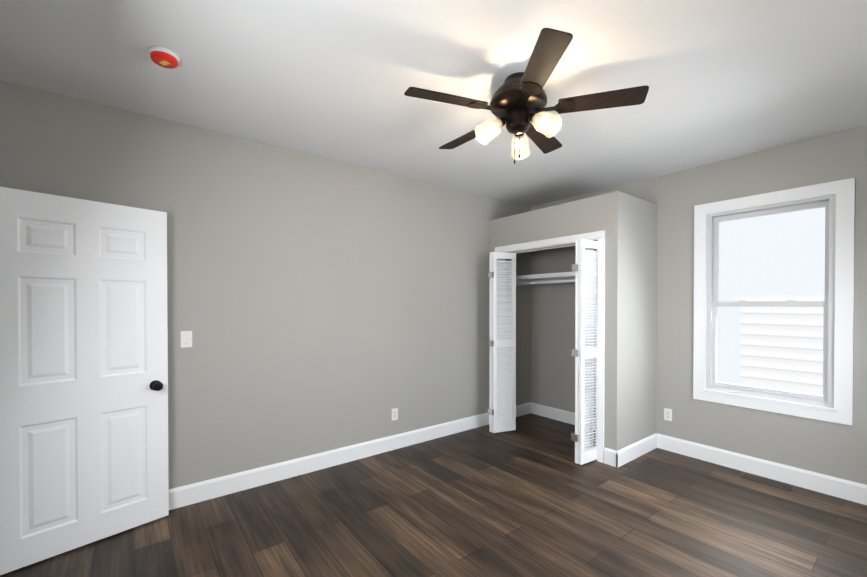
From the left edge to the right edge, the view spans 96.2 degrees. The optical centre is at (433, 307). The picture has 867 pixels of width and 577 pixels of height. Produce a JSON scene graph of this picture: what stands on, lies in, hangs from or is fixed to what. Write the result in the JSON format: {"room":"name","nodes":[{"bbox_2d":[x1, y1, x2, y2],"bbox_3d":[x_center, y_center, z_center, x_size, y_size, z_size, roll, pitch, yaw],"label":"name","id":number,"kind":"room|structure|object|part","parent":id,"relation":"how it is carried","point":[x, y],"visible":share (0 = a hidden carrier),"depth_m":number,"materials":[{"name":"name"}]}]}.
{"room":"empty bedroom","nodes":[
{"label":"empty bedroom","id":0,"kind":"room"},
{"bbox_2d":[0,80,530,488],"bbox_3d":[-0.657,0.048,3.686,5.040,2.700,0.120,0,1,-38],"label":"wall","id":1,"kind":"structure","parent":0,"point":[316,304],"depth_m":3.18,"materials":[{"name":"grey paint"}]},
{"bbox_2d":[0,187,168,574],"bbox_3d":[-2.072,0.383,2.326,0.802,2.030,0.264,0,1,-38],"label":"door leaf","id":2,"kind":"structure","parent":1,"relation":"in","point":[83,381],"depth_m":2.26,"materials":[{"name":"white paint"}]},
{"bbox_2d":[181,331,191,347],"bbox_3d":[-1.750,0.226,2.755,0.070,0.116,0.020,0,1,-38],"label":"switch plate","id":3,"kind":"object","parent":1,"relation":"attached to","point":[186,338],"visible":1,"depth_m":2.76,"materials":[{"name":"white plastic"}]},
{"bbox_2d":[168,412,489,509],"bbox_3d":[-0.920,1.330,3.400,4.020,0.140,0.030,0,1,-38],"label":"baseboard","id":4,"kind":"structure","parent":1,"relation":"attached to","point":[201,491],"depth_m":3.29,"materials":[{"name":"white paint"}]},
{"bbox_2d":[392,408,397,420],"bbox_3d":[-0.380,1.051,3.827,0.070,0.116,0.009,0,1,-38],"label":"outlet","id":5,"kind":"object","parent":1,"relation":"attached to","point":[394,413],"visible":1,"depth_m":3.83,"materials":[{"name":"white plastic"}]},
{"bbox_2d":[516,402,531,416],"bbox_3d":[1.003,1.317,4.893,0.650,0.140,0.015,0,1,-38],"label":"baseboard","id":6,"kind":"structure","parent":1,"relation":"attached to","point":[523,409],"depth_m":5.01,"materials":[{"name":"white paint"}]},
{"bbox_2d":[0,413,866,576],"bbox_3d":[0.510,1.461,2.187,5.040,0.100,3.940,0,1,-38],"label":"floor","id":7,"kind":"structure","parent":0,"point":[528,497],"depth_m":2.52,"materials":[{"name":"brown wood"}]},
{"bbox_2d":[740,473,795,491],"bbox_3d":[2.676,1.398,3.119,0.120,0.009,0.330,0,1,-38],"label":"floor vent","id":8,"kind":"object","parent":7,"relation":"in","point":[769,482],"visible":1,"depth_m":3.10,"materials":[{"name":"brown metal"}]},
{"bbox_2d":[0,0,866,206],"bbox_3d":[0.510,-1.339,2.162,5.040,0.100,3.940,0,1,-38],"label":"ceiling","id":9,"kind":"structure","parent":0,"point":[337,79],"depth_m":2.14,"materials":[{"name":"white paint"}]},
{"bbox_2d":[148,46,179,68],"bbox_3d":[-1.368,-1.264,1.976,0.132,0.046,0.132,0,1,-38],"label":"smoke detector","id":10,"kind":"object","parent":9,"relation":"attached to","point":[161,56],"visible":0.98,"depth_m":1.95,"materials":[{"name":"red plastic"}]},
{"bbox_2d":[404,28,648,163],"bbox_3d":[0.450,-1.051,2.241,1.275,0.478,1.214,0,1,-38],"label":"fan","id":11,"kind":"object","parent":9,"relation":"hanging from","point":[518,103],"visible":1,"depth_m":2.08,"materials":[{"name":"brown wood"}]},
{"bbox_2d":[489,191,656,450],"bbox_3d":[1.444,0.182,4.254,0.780,2.420,1.550,0,1,-38],"label":"wall","id":12,"kind":"structure","parent":0,"point":[627,223],"depth_m":3.60,"materials":[{"name":"grey paint"}]},
{"bbox_2d":[488,252,515,432],"bbox_3d":[0.741,0.384,4.353,0.322,1.985,0.212,0,1,-38],"label":"bifold closet door","id":13,"kind":"structure","parent":12,"relation":"in","point":[502,412],"depth_m":4.31,"materials":[{"name":"white paint"}]},
{"bbox_2d":[516,271,574,285],"bbox_3d":[1.564,-0.328,4.405,0.400,0.118,1.450,0,1,-38],"label":"shelf","id":14,"kind":"object","parent":12,"relation":"attached to","point":[561,277],"visible":0.48,"depth_m":4.61,"materials":[{"name":"white paint"}]},
{"bbox_2d":[495,230,604,462],"bbox_3d":[1.167,0.349,4.048,0.118,2.090,1.330,0,1,-38],"label":"trim","id":15,"kind":"structure","parent":12,"relation":"attached to","point":[559,242],"depth_m":3.52,"materials":[{"name":"white paint"}]},
{"bbox_2d":[532,402,595,430],"bbox_3d":[1.716,1.320,4.538,0.015,0.140,1.450,0,1,-38],"label":"baseboard","id":16,"kind":"structure","parent":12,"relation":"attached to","point":[538,409],"depth_m":4.81,"materials":[{"name":"white paint"}]},
{"bbox_2d":[571,239,597,464],"bbox_3d":[1.380,0.392,3.515,0.329,1.985,0.110,0,1,-38],"label":"bifold closet door","id":17,"kind":"structure","parent":12,"relation":"in","point":[585,269],"depth_m":3.46,"materials":[{"name":"white paint"}]},
{"bbox_2d":[608,448,611,461],"bbox_3d":[1.880,1.327,3.757,0.650,0.140,0.015,0,1,-38],"label":"baseboard","id":18,"kind":"structure","parent":12,"relation":"attached to","point":[609,450],"depth_m":3.45,"materials":[{"name":"white paint"}]},
{"bbox_2d":[612,433,659,467],"bbox_3d":[1.899,1.328,3.639,0.765,0.140,0.035,0,1,-38],"label":"baseboard","id":19,"kind":"structure","parent":12,"relation":"attached to","point":[620,457],"depth_m":3.59,"materials":[{"name":"white paint"}]},
{"bbox_2d":[531,125,866,484],"bbox_3d":[2.457,0.048,3.677,0.120,2.700,3.700,0,1,-38],"label":"wall","id":20,"kind":"structure","parent":0,"point":[836,450],"depth_m":3.53,"materials":[{"name":"grey paint"}]},
{"bbox_2d":[664,408,671,420],"bbox_3d":[2.290,1.047,3.797,0.009,0.116,0.070,0,1,-38],"label":"outlet","id":21,"kind":"object","parent":20,"relation":"attached to","point":[667,414],"visible":1,"depth_m":3.79,"materials":[{"name":"white plastic"}]},
{"bbox_2d":[660,434,866,504],"bbox_3d":[2.865,1.333,3.049,0.015,0.140,2.110,0,1,-38],"label":"baseboard","id":22,"kind":"structure","parent":20,"relation":"attached to","point":[856,492],"depth_m":3.17,"materials":[{"name":"white paint"}]},
{"bbox_2d":[693,178,854,425],"bbox_3d":[2.772,-0.043,3.243,0.148,1.790,1.010,0,1,-38],"label":"window","id":23,"kind":"structure","parent":20,"relation":"in","point":[841,412],"depth_m":3.07,"materials":[{"name":"white paint"}]},
{"bbox_3d":[2.784,-0.051,3.253,0.116,1.594,0.828,0,1,-38],"label":"window frame sash","id":24,"kind":"part","parent":23,"relation":"part of","materials":[{"name":"white plastic"}]},
{"label":"outside","id":25,"kind":"structure","parent":0,"visible":0},
{"bbox_2d":[732,293,824,394],"bbox_3d":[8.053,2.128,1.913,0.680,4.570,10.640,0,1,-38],"label":"house","id":26,"kind":"structure","parent":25,"point":[804,368],"depth_m":5.54,"materials":[{"name":"white plastic"}]}
]}

